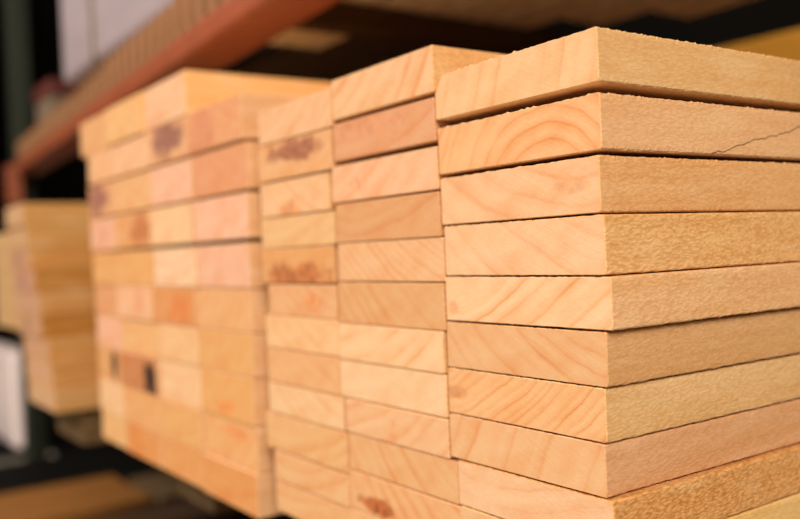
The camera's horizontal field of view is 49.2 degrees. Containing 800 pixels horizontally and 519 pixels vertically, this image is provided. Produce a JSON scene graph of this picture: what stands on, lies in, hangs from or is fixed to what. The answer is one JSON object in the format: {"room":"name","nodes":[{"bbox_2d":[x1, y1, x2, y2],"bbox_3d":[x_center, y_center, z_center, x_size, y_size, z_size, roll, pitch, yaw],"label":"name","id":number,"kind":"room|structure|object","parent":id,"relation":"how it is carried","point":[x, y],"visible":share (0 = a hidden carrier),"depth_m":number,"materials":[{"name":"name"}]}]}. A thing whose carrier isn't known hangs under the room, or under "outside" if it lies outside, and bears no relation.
{"room":"hardware store","nodes":[
{"label":"hardware store","id":0,"kind":"room"},
{"bbox_2d":[0,0,42,340],"bbox_3d":[-10.613,-1.533,12.585,10.500,6.250,0.100,-3,1,-35],"label":"wall","id":1,"kind":"structure","parent":0,"point":[6,334],"depth_m":15.18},
{"bbox_2d":[0,340,56,464],"bbox_3d":[-2.949,1.410,3.180,12.000,0.100,24.000,-3,1,-35],"label":"floor","id":2,"kind":"structure","parent":0,"point":[15,343],"depth_m":5.82,"materials":[{"name":"concrete"}]},
{"bbox_2d":[4,0,47,460],"bbox_3d":[-1.322,-0.434,3.051,0.120,3.450,0.160,-3,1,-35],"label":"upright","id":3,"kind":"object","parent":2,"relation":"on","point":[15,11],"visible":0.58,"depth_m":3.02,"materials":[{"name":"green paint"}]},
{"bbox_2d":[0,409,76,459],"bbox_3d":[-1.257,0.679,4.150,1.740,0.020,1.580,-3,1,-35],"label":"shelf","id":4,"kind":"object","parent":3,"relation":"attached to","point":[55,437],"visible":0.02,"depth_m":3.27,"materials":[{"name":"metal"}]},
{"bbox_2d":[0,342,23,448],"bbox_3d":[-1.612,0.515,3.513,0.080,0.350,0.920,-3,1,-35],"label":"pack","id":5,"kind":"object","parent":4,"relation":"on","point":[11,412],"visible":0.5,"depth_m":3.14},
{"bbox_2d":[52,442,118,454],"bbox_3d":[-0.629,0.659,3.515,1.440,0.020,0.170,-3,1,-35],"label":"rail","id":6,"kind":"object","parent":3,"relation":"attached to","point":[72,447],"visible":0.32,"depth_m":3.13,"materials":[{"name":"metal"}]},
{"bbox_2d":[0,446,271,518],"bbox_3d":[0.571,0.629,1.352,1.960,0.020,4.740,-3,1,-35],"label":"shelf","id":7,"kind":"object","parent":3,"relation":"attached to","point":[117,461],"visible":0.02,"depth_m":2.80,"materials":[{"name":"metal"}]},
{"bbox_2d":[0,475,129,509],"bbox_3d":[-1.004,0.658,2.361,0.500,0.035,0.160,-3,1,-35],"label":"plank","id":8,"kind":"object","parent":7,"relation":"on","point":[91,485],"visible":0.7,"depth_m":2.40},
{"bbox_2d":[0,485,152,518],"bbox_3d":[-0.905,0.655,2.224,0.505,0.035,0.162,-3,1,-35],"label":"plank","id":9,"kind":"object","parent":7,"relation":"on","point":[100,504],"visible":0.82,"depth_m":2.25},
{"bbox_2d":[128,471,188,505],"bbox_3d":[-0.489,0.634,2.557,0.530,0.035,0.270,-3,1,-35],"label":"plank","id":10,"kind":"object","parent":7,"relation":"on","point":[163,488],"visible":0.23,"depth_m":2.41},
{"bbox_2d":[97,500,253,518],"bbox_3d":[-0.518,0.639,2.189,0.900,0.035,0.160,-3,1,-35],"label":"plank","id":11,"kind":"object","parent":7,"relation":"on","point":[186,509],"visible":0.14,"depth_m":2.15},
{"bbox_2d":[37,404,296,518],"bbox_3d":[0.022,0.389,0.989,0.097,0.168,4.770,-3,1,-31],"label":"beam","id":12,"kind":"structure","parent":3,"relation":"attached to","point":[283,515],"depth_m":1.29,"materials":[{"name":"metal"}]},
{"bbox_2d":[57,407,110,445],"bbox_3d":[0.155,0.255,2.119,1.850,0.066,0.180,-3,1,-35],"label":"bearer","id":13,"kind":"object","parent":12,"relation":"on","point":[85,426],"visible":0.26,"depth_m":1.53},
{"bbox_2d":[28,379,100,412],"bbox_3d":[0.265,0.196,2.175,2.200,0.040,0.195,-3,1,-35],"label":"board","id":14,"kind":"object","parent":13,"relation":"on","point":[83,396],"visible":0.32,"depth_m":1.49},
{"bbox_2d":[26,356,99,387],"bbox_3d":[0.253,0.156,2.192,2.200,0.040,0.195,-3,1,-35],"label":"board","id":15,"kind":"object","parent":14,"relation":"on","point":[86,371],"visible":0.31,"depth_m":1.51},
{"bbox_2d":[23,334,99,362],"bbox_3d":[0.241,0.116,2.209,2.200,0.040,0.195,-3,1,-35],"label":"board","id":16,"kind":"object","parent":15,"relation":"on","point":[80,347],"visible":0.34,"depth_m":1.53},
{"bbox_2d":[19,311,97,338],"bbox_3d":[0.224,0.076,2.223,2.200,0.040,0.175,-3,1,-35],"label":"board","id":17,"kind":"object","parent":16,"relation":"on","point":[80,323],"visible":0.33,"depth_m":1.55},
{"bbox_2d":[16,289,95,314],"bbox_3d":[0.214,0.036,2.238,2.200,0.040,0.190,-3,1,-35],"label":"board","id":18,"kind":"object","parent":17,"relation":"on","point":[81,300],"visible":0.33,"depth_m":1.56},
{"bbox_2d":[13,267,100,291],"bbox_3d":[0.203,-0.004,2.247,2.200,0.040,0.175,-3,1,-35],"label":"board","id":19,"kind":"object","parent":18,"relation":"on","point":[56,279],"visible":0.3,"depth_m":1.58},
{"bbox_2d":[11,246,154,269],"bbox_3d":[0.178,-0.044,2.288,2.200,0.040,0.160,-3,1,-35],"label":"board","id":20,"kind":"object","parent":19,"relation":"on","point":[66,256],"visible":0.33,"depth_m":1.63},
{"bbox_2d":[9,224,90,248],"bbox_3d":[0.176,-0.085,2.285,2.200,0.040,0.153,-3,1,-35],"label":"board","id":21,"kind":"object","parent":20,"relation":"on","point":[28,236],"visible":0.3,"depth_m":1.63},
{"bbox_2d":[5,203,101,228],"bbox_3d":[0.168,-0.125,2.285,2.200,0.040,0.155,-3,1,-35],"label":"board","id":22,"kind":"object","parent":21,"relation":"on","point":[24,214],"visible":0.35,"depth_m":1.63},
{"bbox_3d":[0.646,0.241,1.462,1.800,0.066,0.100,-3,1,-35],"label":"bearer","id":23,"kind":"object","parent":12,"relation":"on","visible":0},
{"bbox_2d":[203,452,284,518],"bbox_3d":[0.727,0.183,1.514,2.200,0.042,0.131,-3,1,-35],"label":"board","id":24,"kind":"object","parent":23,"relation":"on","point":[255,494],"visible":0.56,"depth_m":0.86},
{"bbox_2d":[204,411,276,472],"bbox_3d":[0.727,0.140,1.516,2.200,0.044,0.129,-3,1,-35],"label":"board","id":25,"kind":"object","parent":24,"relation":"on","point":[244,445],"visible":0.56,"depth_m":0.86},
{"bbox_2d":[201,367,269,426],"bbox_3d":[0.723,0.094,1.515,2.200,0.046,0.129,-3,1,-35],"label":"board","id":26,"kind":"object","parent":25,"relation":"on","point":[240,398],"visible":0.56,"depth_m":0.86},
{"bbox_2d":[199,327,268,377],"bbox_3d":[0.722,0.050,1.515,2.200,0.042,0.130,-3,1,-35],"label":"board","id":27,"kind":"object","parent":26,"relation":"on","point":[235,352],"visible":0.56,"depth_m":0.86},
{"bbox_2d":[199,287,269,332],"bbox_3d":[0.722,0.006,1.514,2.200,0.042,0.130,-3,1,-35],"label":"board","id":28,"kind":"object","parent":27,"relation":"on","point":[224,308],"visible":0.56,"depth_m":0.86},
{"bbox_2d":[197,242,297,287],"bbox_3d":[0.721,-0.037,1.511,2.200,0.043,0.128,-3,1,-35],"label":"board","id":29,"kind":"object","parent":28,"relation":"on","point":[238,265],"visible":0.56,"depth_m":0.86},
{"bbox_2d":[194,192,270,241],"bbox_3d":[0.718,-0.085,1.512,2.200,0.044,0.134,-3,1,-35],"label":"board","id":30,"kind":"object","parent":29,"relation":"on","point":[235,217],"visible":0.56,"depth_m":0.86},
{"bbox_2d":[192,141,268,198],"bbox_3d":[0.717,-0.132,1.510,2.200,0.044,0.137,-3,1,-35],"label":"board","id":31,"kind":"object","parent":30,"relation":"on","point":[234,169],"visible":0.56,"depth_m":0.86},
{"bbox_2d":[187,93,298,154],"bbox_3d":[0.710,-0.179,1.514,2.200,0.043,0.135,-3,1,-35],"label":"board","id":32,"kind":"object","parent":31,"relation":"on","point":[233,120],"visible":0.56,"depth_m":0.85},
{"bbox_3d":[0.042,0.197,2.493,1.600,0.187,0.100,-3,1,-35],"label":"bearer","id":33,"kind":"object","parent":12,"relation":"on","visible":0},
{"bbox_2d":[0,308,20,329],"bbox_3d":[0.059,0.082,2.495,2.200,0.040,0.211,-3,1,-35],"label":"board","id":34,"kind":"object","parent":33,"relation":"on","point":[9,318],"visible":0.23,"depth_m":1.84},
{"bbox_2d":[3,0,339,204],"bbox_3d":[-0.053,-0.293,0.951,0.125,0.146,4.770,-3,1,-31],"label":"beam","id":35,"kind":"structure","parent":3,"relation":"attached to","point":[234,29],"depth_m":1.38,"materials":[{"name":"orange paint"}]},
{"bbox_2d":[37,124,40,143],"bbox_3d":[-1.042,-0.372,2.623,0.085,0.062,0.034,-3,1,-31],"label":"lath","id":36,"kind":"object","parent":35,"relation":"on","point":[38,126],"visible":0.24,"depth_m":2.59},
{"bbox_2d":[34,78,77,124],"bbox_3d":[-0.922,-0.463,2.624,0.295,0.108,0.190,-3,1,-35],"label":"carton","id":37,"kind":"object","parent":36,"relation":"on","point":[52,93],"visible":0.37,"depth_m":2.49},
{"bbox_2d":[82,79,88,109],"bbox_3d":[-0.705,-0.386,2.069,0.085,0.072,0.034,-3,1,-31],"label":"lath","id":38,"kind":"object","parent":35,"relation":"on","point":[84,83],"visible":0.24,"depth_m":2.04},
{"bbox_2d":[60,0,372,84],"bbox_3d":[-0.204,-0.692,1.734,0.604,0.503,1.310,-3,1,-35],"label":"pack","id":39,"kind":"object","parent":38,"relation":"on","point":[93,31],"visible":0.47,"depth_m":1.87},
{"bbox_2d":[151,15,161,55],"bbox_3d":[-0.398,-0.394,1.565,0.085,0.072,0.034,-3,1,-31],"label":"lath","id":40,"kind":"object","parent":35,"relation":"on","point":[155,21],"visible":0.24,"depth_m":1.53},
{"bbox_2d":[160,6,171,48],"bbox_3d":[-0.367,-0.395,1.514,0.085,0.072,0.034,-3,1,-31],"label":"lath","id":41,"kind":"object","parent":35,"relation":"on","point":[166,28],"visible":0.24,"depth_m":1.48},
{"bbox_2d":[171,0,182,41],"bbox_3d":[-0.337,-0.396,1.464,0.085,0.072,0.034,-3,1,-31],"label":"lath","id":42,"kind":"object","parent":35,"relation":"on","point":[176,5],"visible":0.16,"depth_m":1.43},
{"bbox_2d":[182,0,194,32],"bbox_3d":[-0.306,-0.397,1.413,0.085,0.072,0.034,-3,1,-31],"label":"lath","id":43,"kind":"object","parent":35,"relation":"on","point":[188,19],"visible":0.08,"depth_m":1.38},
{"bbox_2d":[194,0,206,23],"bbox_3d":[-0.276,-0.397,1.363,0.085,0.072,0.034,-3,1,-31],"label":"lath","id":44,"kind":"object","parent":35,"relation":"on","point":[200,6],"visible":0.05,"depth_m":1.33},
{"bbox_2d":[34,0,799,202],"bbox_3d":[0.556,-1.938,5.706,0.100,6.250,24.000,-3,1,-35],"label":"wall","id":45,"kind":"structure","parent":0,"point":[67,181],"depth_m":4.64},
{"bbox_2d":[722,28,799,60],"bbox_3d":[0.777,-0.338,1.535,0.096,0.170,4.770,-3,1,-35],"label":"beam","id":46,"kind":"structure","parent":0,"point":[785,44],"depth_m":1.62,"materials":[{"name":"paint"}]},
{"bbox_2d":[291,1,564,54],"bbox_3d":[0.218,-0.374,1.516,0.910,0.040,0.040,-3,1,-35],"label":"crossbar","id":47,"kind":"object","parent":46,"relation":"attached to","point":[340,18],"visible":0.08,"depth_m":1.36,"materials":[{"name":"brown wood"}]},
{"bbox_3d":[-0.420,-0.356,2.425,0.910,0.040,0.040,-3,1,-35],"label":"crossbar","id":48,"kind":"object","parent":46,"relation":"attached to","visible":0},
{"bbox_2d":[226,5,421,81],"bbox_3d":[-0.471,-0.384,2.157,0.180,0.024,1.780,-3,1,-35],"label":"plank","id":49,"kind":"object","parent":48,"relation":"on","point":[346,55],"visible":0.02,"depth_m":1.67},
{"bbox_2d":[269,29,349,49],"bbox_3d":[-0.145,-0.370,1.432,0.100,0.018,0.120,-3,1,-35],"label":"batten","id":50,"kind":"object","parent":49,"relation":"attached to","point":[292,37],"visible":0.37,"depth_m":1.43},
{"bbox_2d":[323,22,569,82],"bbox_3d":[-0.279,-0.393,2.292,0.210,0.024,1.780,-3,1,-35],"label":"plank","id":51,"kind":"object","parent":48,"relation":"on","point":[540,29],"visible":0.09,"depth_m":1.70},
{"bbox_3d":[0.872,-0.393,0.582,0.910,0.040,0.040,-3,1,-35],"label":"crossbar","id":52,"kind":"object","parent":46,"relation":"attached to","visible":0},
{"bbox_2d":[373,0,464,14],"bbox_3d":[0.656,-0.414,0.422,0.105,0.022,2.285,-3,1,-35],"label":"plank","id":53,"kind":"object","parent":52,"relation":"on","point":[428,7],"visible":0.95,"depth_m":1.32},
{"bbox_2d":[431,0,544,22],"bbox_3d":[0.744,-0.419,0.493,0.100,0.022,2.300,-3,1,-35],"label":"plank","id":54,"kind":"object","parent":52,"relation":"on","point":[481,11],"visible":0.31,"depth_m":1.36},
{"bbox_2d":[487,0,614,29],"bbox_3d":[0.836,-0.423,0.545,0.090,0.022,2.280,-3,1,-35],"label":"plank","id":55,"kind":"object","parent":52,"relation":"on","point":[546,11],"visible":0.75,"depth_m":1.40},
{"bbox_2d":[565,0,683,25],"bbox_3d":[0.940,-0.428,0.570,0.090,0.022,2.200,-3,1,-35],"label":"plank","id":56,"kind":"object","parent":52,"relation":"on","point":[616,10],"visible":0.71,"depth_m":1.40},
{"bbox_2d":[653,0,749,17],"bbox_3d":[1.051,-0.432,0.587,0.090,0.022,2.100,-3,1,-35],"label":"plank","id":57,"kind":"object","parent":52,"relation":"on","point":[686,8],"visible":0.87,"depth_m":1.40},
{"bbox_3d":[0.300,0.253,0.840,0.080,0.083,0.440,-3,1,-35],"label":"bearer","id":58,"kind":"object","parent":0,"visible":0},
{"bbox_2d":[276,479,350,518],"bbox_3d":[0.742,0.174,1.321,2.000,0.028,0.129,-3,1,-35],"label":"board","id":59,"kind":"object","parent":58,"relation":"on","point":[297,502],"visible":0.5,"depth_m":0.76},
{"bbox_2d":[275,449,351,507],"bbox_3d":[0.740,0.146,1.320,2.000,0.026,0.128,-3,1,-35],"label":"board","id":60,"kind":"object","parent":59,"relation":"on","point":[332,484],"visible":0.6,"depth_m":0.74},
{"bbox_2d":[266,411,351,473],"bbox_3d":[0.735,0.116,1.326,2.000,0.032,0.143,-3,1,-35],"label":"board","id":61,"kind":"object","parent":60,"relation":"on","point":[327,446],"visible":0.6,"depth_m":0.74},
{"bbox_2d":[269,381,349,430],"bbox_3d":[0.735,0.085,1.325,2.000,0.027,0.131,-3,1,-35],"label":"board","id":62,"kind":"object","parent":61,"relation":"on","point":[318,407],"visible":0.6,"depth_m":0.74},
{"bbox_2d":[268,347,340,394],"bbox_3d":[0.733,0.055,1.325,2.000,0.030,0.126,-3,1,-35],"label":"board","id":63,"kind":"object","parent":62,"relation":"on","point":[319,372],"visible":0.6,"depth_m":0.74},
{"bbox_2d":[266,314,342,356],"bbox_3d":[0.732,0.025,1.325,2.000,0.029,0.129,-3,1,-35],"label":"board","id":64,"kind":"object","parent":63,"relation":"on","point":[304,334],"visible":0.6,"depth_m":0.74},
{"bbox_2d":[269,283,339,319],"bbox_3d":[0.733,-0.004,1.323,2.000,0.028,0.120,-3,1,-35],"label":"board","id":65,"kind":"object","parent":64,"relation":"on","point":[313,300],"visible":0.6,"depth_m":0.74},
{"bbox_2d":[262,245,351,282],"bbox_3d":[0.727,-0.035,1.327,2.000,0.030,0.128,-3,1,-35],"label":"board","id":66,"kind":"object","parent":65,"relation":"on","point":[317,264],"visible":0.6,"depth_m":0.74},
{"bbox_2d":[261,211,356,248],"bbox_3d":[0.728,-0.064,1.326,2.000,0.027,0.131,-3,1,-35],"label":"board","id":67,"kind":"object","parent":66,"relation":"on","point":[314,229],"visible":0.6,"depth_m":0.74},
{"bbox_2d":[260,172,346,217],"bbox_3d":[0.725,-0.094,1.326,2.000,0.030,0.124,-3,1,-35],"label":"board","id":68,"kind":"object","parent":67,"relation":"on","point":[311,194],"visible":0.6,"depth_m":0.74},
{"bbox_2d":[258,128,355,182],"bbox_3d":[0.725,-0.127,1.323,2.000,0.032,0.131,-3,1,-35],"label":"board","id":69,"kind":"object","parent":68,"relation":"on","point":[313,153],"visible":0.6,"depth_m":0.74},
{"bbox_2d":[258,88,346,145],"bbox_3d":[0.725,-0.160,1.320,2.000,0.031,0.129,-3,1,-35],"label":"board","id":70,"kind":"object","parent":69,"relation":"on","point":[312,113],"visible":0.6,"depth_m":0.74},
{"bbox_2d":[350,507,380,518],"bbox_3d":[0.818,0.171,1.211,2.000,0.030,0.138,-3,1,-35],"label":"board","id":71,"kind":"object","parent":58,"relation":"on","point":[355,513],"visible":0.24,"depth_m":0.68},
{"bbox_2d":[349,469,463,518],"bbox_3d":[0.818,0.140,1.210,2.000,0.030,0.139,-3,1,-35],"label":"board","id":72,"kind":"object","parent":71,"relation":"on","point":[381,498],"visible":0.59,"depth_m":0.64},
{"bbox_2d":[349,432,461,504],"bbox_3d":[0.817,0.110,1.210,2.000,0.029,0.138,-3,1,-35],"label":"board","id":73,"kind":"object","parent":72,"relation":"on","point":[434,475],"visible":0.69,"depth_m":0.63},
{"bbox_2d":[346,398,454,458],"bbox_3d":[0.812,0.082,1.213,2.000,0.026,0.131,-3,1,-35],"label":"board","id":74,"kind":"object","parent":73,"relation":"on","point":[423,432],"visible":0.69,"depth_m":0.63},
{"bbox_2d":[340,359,453,417],"bbox_3d":[0.809,0.054,1.217,2.000,0.029,0.138,-3,1,-35],"label":"board","id":75,"kind":"object","parent":74,"relation":"on","point":[425,392],"visible":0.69,"depth_m":0.63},
{"bbox_2d":[339,323,450,373],"bbox_3d":[0.808,0.024,1.216,2.000,0.029,0.135,-3,1,-35],"label":"board","id":76,"kind":"object","parent":75,"relation":"on","point":[402,347],"visible":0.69,"depth_m":0.63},
{"bbox_2d":[338,281,455,330],"bbox_3d":[0.808,-0.007,1.214,2.000,0.032,0.136,-3,1,-35],"label":"board","id":77,"kind":"object","parent":76,"relation":"on","point":[419,305],"visible":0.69,"depth_m":0.63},
{"bbox_2d":[338,237,467,281],"bbox_3d":[0.808,-0.038,1.213,2.000,0.030,0.137,-3,1,-35],"label":"board","id":78,"kind":"object","parent":77,"relation":"on","point":[408,260],"visible":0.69,"depth_m":0.63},
{"bbox_2d":[336,191,473,242],"bbox_3d":[0.805,-0.069,1.213,2.000,0.030,0.134,-3,1,-35],"label":"board","id":79,"kind":"object","parent":78,"relation":"on","point":[417,216],"visible":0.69,"depth_m":0.63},
{"bbox_2d":[332,146,463,202],"bbox_3d":[0.803,-0.100,1.216,2.000,0.029,0.139,-3,1,-35],"label":"board","id":80,"kind":"object","parent":79,"relation":"on","point":[413,172],"visible":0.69,"depth_m":0.63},
{"bbox_2d":[333,97,466,161],"bbox_3d":[0.803,-0.133,1.212,2.000,0.029,0.131,-3,1,-35],"label":"board","id":81,"kind":"object","parent":80,"relation":"on","point":[415,126],"visible":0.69,"depth_m":0.63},
{"bbox_2d":[332,45,504,120],"bbox_3d":[0.802,-0.165,1.212,2.000,0.033,0.132,-3,1,-35],"label":"board","id":82,"kind":"object","parent":81,"relation":"on","point":[415,76],"visible":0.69,"depth_m":0.62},
{"bbox_3d":[0.897,0.168,1.100,2.000,0.031,0.135,-3,1,-35],"label":"board","id":83,"kind":"object","parent":58,"relation":"on","visible":0},
{"bbox_2d":[460,492,799,518],"bbox_3d":[0.896,0.137,1.098,2.000,0.030,0.133,-3,1,-35],"label":"board","id":84,"kind":"object","parent":83,"relation":"on","point":[788,507],"visible":0.06,"depth_m":0.56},
{"bbox_2d":[458,442,799,518],"bbox_3d":[0.895,0.107,1.098,2.000,0.030,0.134,-3,1,-35],"label":"board","id":85,"kind":"object","parent":84,"relation":"on","point":[725,490],"visible":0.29,"depth_m":0.53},
{"bbox_2d":[450,398,799,497],"bbox_3d":[0.890,0.076,1.103,2.000,0.029,0.136,-3,1,-35],"label":"board","id":86,"kind":"object","parent":85,"relation":"on","point":[610,469],"visible":0.41,"depth_m":0.52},
{"bbox_2d":[448,353,799,442],"bbox_3d":[0.890,0.046,1.101,2.000,0.030,0.137,-3,1,-35],"label":"board","id":87,"kind":"object","parent":86,"relation":"on","point":[596,413],"visible":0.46,"depth_m":0.52,"materials":[{"name":"wood"}]},
{"bbox_2d":[447,307,799,386],"bbox_3d":[0.889,0.016,1.100,2.000,0.030,0.139,-3,1,-35],"label":"board","id":88,"kind":"object","parent":87,"relation":"on","point":[602,358],"visible":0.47,"depth_m":0.52,"materials":[{"name":"wood"}]},
{"bbox_2d":[446,261,799,330],"bbox_3d":[0.889,-0.015,1.097,2.000,0.029,0.143,-3,1,-35],"label":"board","id":89,"kind":"object","parent":88,"relation":"on","point":[630,300],"visible":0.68,"depth_m":0.51,"materials":[{"name":"wood"}]},
{"bbox_2d":[444,212,799,275],"bbox_3d":[0.888,-0.046,1.098,2.000,0.033,0.139,-3,1,-35],"label":"board","id":90,"kind":"object","parent":89,"relation":"on","point":[604,244],"visible":1,"depth_m":0.51,"materials":[{"name":"wood"}]},
{"bbox_2d":[441,155,799,224],"bbox_3d":[0.885,-0.080,1.099,2.000,0.032,0.139,-3,1,-35],"label":"board","id":91,"kind":"object","parent":90,"relation":"on","point":[597,184],"visible":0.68,"depth_m":0.52,"materials":[{"name":"wood"}]},
{"bbox_2d":[438,92,799,174],"bbox_3d":[0.884,-0.113,1.098,2.000,0.032,0.142,-3,1,-35],"label":"board","id":92,"kind":"object","parent":91,"relation":"on","point":[611,124],"visible":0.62,"depth_m":0.52,"materials":[{"name":"wood"}]},
{"bbox_2d":[435,27,799,121],"bbox_3d":[0.882,-0.146,1.099,2.000,0.037,0.143,-3,1,-35],"label":"board","id":93,"kind":"object","parent":92,"relation":"on","point":[595,59],"visible":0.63,"depth_m":0.52,"materials":[{"name":"wood"}]},
{"bbox_3d":[-0.014,-0.497,3.970,0.120,3.450,0.160,-3,1,-35],"label":"upright","id":94,"kind":"object","parent":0,"visible":0},
{"bbox_3d":[1.370,0.323,1.937,0.096,0.168,4.770,-3,1,-35],"label":"beam","id":95,"kind":"structure","parent":94,"relation":"attached to","visible":0},
{"bbox_2d":[178,476,236,512],"bbox_3d":[0.486,0.246,1.655,1.840,0.066,0.120,-3,1,-35],"label":"bearer","id":96,"kind":"object","parent":95,"relation":"on","point":[192,492],"visible":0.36,"depth_m":1.11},
{"bbox_2d":[102,408,126,448],"bbox_3d":[0.505,0.190,1.837,2.200,0.042,0.110,-3,1,-35],"label":"board","id":97,"kind":"object","parent":96,"relation":"on","point":[114,425],"visible":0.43,"depth_m":1.20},
{"bbox_2d":[99,377,123,416],"bbox_3d":[0.500,0.146,1.838,2.200,0.044,0.108,-3,1,-35],"label":"board","id":98,"kind":"object","parent":97,"relation":"on","point":[111,392],"visible":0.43,"depth_m":1.20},
{"bbox_2d":[98,345,123,382],"bbox_3d":[0.497,0.101,1.840,2.200,0.046,0.106,-3,1,-35],"label":"board","id":99,"kind":"object","parent":98,"relation":"on","point":[108,357],"visible":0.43,"depth_m":1.21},
{"bbox_2d":[96,315,123,348],"bbox_3d":[0.498,0.056,1.837,2.200,0.042,0.115,-3,1,-35],"label":"board","id":100,"kind":"object","parent":99,"relation":"on","point":[109,328],"visible":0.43,"depth_m":1.20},
{"bbox_2d":[95,285,117,316],"bbox_3d":[0.492,0.013,1.842,2.200,0.042,0.105,-3,1,-35],"label":"board","id":101,"kind":"object","parent":100,"relation":"on","point":[105,295],"visible":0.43,"depth_m":1.21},
{"bbox_2d":[93,252,122,284],"bbox_3d":[0.496,-0.031,1.830,2.200,0.043,0.123,-3,1,-35],"label":"board","id":102,"kind":"object","parent":101,"relation":"on","point":[107,267],"visible":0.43,"depth_m":1.19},
{"bbox_2d":[90,216,194,250],"bbox_3d":[0.490,-0.078,1.833,2.200,0.044,0.117,-3,1,-35],"label":"board","id":103,"kind":"object","parent":102,"relation":"on","point":[103,231],"visible":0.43,"depth_m":1.20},
{"bbox_2d":[89,181,123,218],"bbox_3d":[0.485,-0.125,1.839,2.200,0.044,0.111,-3,1,-35],"label":"board","id":104,"kind":"object","parent":103,"relation":"on","point":[101,197],"visible":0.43,"depth_m":1.20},
{"bbox_2d":[88,147,121,184],"bbox_3d":[0.481,-0.173,1.844,2.200,0.043,0.103,-3,1,-35],"label":"board","id":105,"kind":"object","parent":104,"relation":"on","point":[99,163],"visible":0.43,"depth_m":1.21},
{"bbox_2d":[80,112,110,157],"bbox_3d":[0.469,-0.218,1.859,2.200,0.048,0.133,-3,1,-35],"label":"board","id":106,"kind":"object","parent":105,"relation":"on","point":[93,135],"visible":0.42,"depth_m":1.23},
{"bbox_2d":[126,419,162,467],"bbox_3d":[0.574,0.188,1.735,2.200,0.042,0.128,-3,1,-35],"label":"board","id":107,"kind":"object","parent":96,"relation":"on","point":[144,442],"visible":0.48,"depth_m":1.10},
{"bbox_2d":[123,385,162,432],"bbox_3d":[0.572,0.144,1.734,2.200,0.044,0.136,-3,1,-35],"label":"board","id":108,"kind":"object","parent":107,"relation":"on","point":[142,408],"visible":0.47,"depth_m":1.10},
{"bbox_2d":[119,350,161,395],"bbox_3d":[0.568,0.099,1.735,2.200,0.046,0.140,-3,1,-35],"label":"board","id":109,"kind":"object","parent":108,"relation":"on","point":[139,371],"visible":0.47,"depth_m":1.09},
{"bbox_2d":[123,318,160,356],"bbox_3d":[0.572,0.054,1.732,2.200,0.042,0.135,-3,1,-35],"label":"board","id":110,"kind":"object","parent":109,"relation":"on","point":[139,336],"visible":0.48,"depth_m":1.09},
{"bbox_2d":[116,285,152,320],"bbox_3d":[0.561,0.011,1.739,2.200,0.042,0.136,-3,1,-35],"label":"board","id":111,"kind":"object","parent":110,"relation":"on","point":[133,301],"visible":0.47,"depth_m":1.10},
{"bbox_2d":[121,250,155,285],"bbox_3d":[0.571,-0.033,1.725,2.200,0.043,0.127,-3,1,-35],"label":"board","id":112,"kind":"object","parent":111,"relation":"on","point":[138,268],"visible":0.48,"depth_m":1.09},
{"bbox_2d":[116,210,235,248],"bbox_3d":[0.563,-0.080,1.728,2.200,0.044,0.131,-3,1,-35],"label":"board","id":113,"kind":"object","parent":112,"relation":"on","point":[134,230],"visible":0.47,"depth_m":1.09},
{"bbox_2d":[114,170,161,213],"bbox_3d":[0.560,-0.127,1.734,2.200,0.044,0.140,-3,1,-35],"label":"board","id":114,"kind":"object","parent":113,"relation":"on","point":[132,193],"visible":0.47,"depth_m":1.10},
{"bbox_2d":[111,132,158,177],"bbox_3d":[0.555,-0.175,1.740,2.200,0.043,0.145,-3,1,-35],"label":"board","id":115,"kind":"object","parent":114,"relation":"on","point":[130,157],"visible":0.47,"depth_m":1.10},
{"bbox_2d":[105,92,147,145],"bbox_3d":[0.546,-0.221,1.744,2.200,0.048,0.140,-3,1,-35],"label":"board","id":116,"kind":"object","parent":115,"relation":"on","point":[125,120],"visible":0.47,"depth_m":1.10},
{"bbox_2d":[161,434,205,489],"bbox_3d":[0.651,0.185,1.626,2.200,0.042,0.131,-3,1,-35],"label":"board","id":117,"kind":"object","parent":96,"relation":"on","point":[185,461],"visible":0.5,"depth_m":0.99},
{"bbox_2d":[160,397,205,450],"bbox_3d":[0.650,0.142,1.623,2.200,0.044,0.128,-3,1,-35],"label":"board","id":118,"kind":"object","parent":117,"relation":"on","point":[182,422],"visible":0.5,"depth_m":0.98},
{"bbox_2d":[160,358,202,408],"bbox_3d":[0.649,0.096,1.623,2.200,0.046,0.125,-3,1,-35],"label":"board","id":119,"kind":"object","parent":118,"relation":"on","point":[180,382],"visible":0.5,"depth_m":0.99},
{"bbox_2d":[159,323,201,365],"bbox_3d":[0.648,0.052,1.620,2.200,0.042,0.120,-3,1,-35],"label":"board","id":120,"kind":"object","parent":119,"relation":"on","point":[178,343],"visible":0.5,"depth_m":0.98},
{"bbox_2d":[152,286,200,326],"bbox_3d":[0.641,0.009,1.624,2.200,0.042,0.136,-3,1,-35],"label":"board","id":121,"kind":"object","parent":120,"relation":"on","point":[179,305],"visible":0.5,"depth_m":0.98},
{"bbox_2d":[154,246,198,286],"bbox_3d":[0.644,-0.035,1.617,2.200,0.043,0.129,-3,1,-35],"label":"board","id":122,"kind":"object","parent":121,"relation":"on","point":[173,266],"visible":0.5,"depth_m":0.98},
{"bbox_2d":[151,202,261,245],"bbox_3d":[0.639,-0.083,1.621,2.200,0.044,0.126,-3,1,-35],"label":"board","id":123,"kind":"object","parent":122,"relation":"on","point":[174,224],"visible":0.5,"depth_m":0.98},
{"bbox_2d":[150,158,205,206],"bbox_3d":[0.639,-0.130,1.622,2.200,0.044,0.128,-3,1,-35],"label":"board","id":124,"kind":"object","parent":123,"relation":"on","point":[171,184],"visible":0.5,"depth_m":0.98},
{"bbox_2d":[148,116,198,166],"bbox_3d":[0.634,-0.177,1.626,2.200,0.043,0.126,-3,1,-35],"label":"board","id":125,"kind":"object","parent":124,"relation":"on","point":[167,143],"visible":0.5,"depth_m":0.99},
{"bbox_2d":[144,70,331,130],"bbox_3d":[0.630,-0.223,1.627,2.200,0.048,0.133,-3,1,-35],"label":"board","id":126,"kind":"object","parent":125,"relation":"on","point":[186,92],"visible":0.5,"depth_m":0.98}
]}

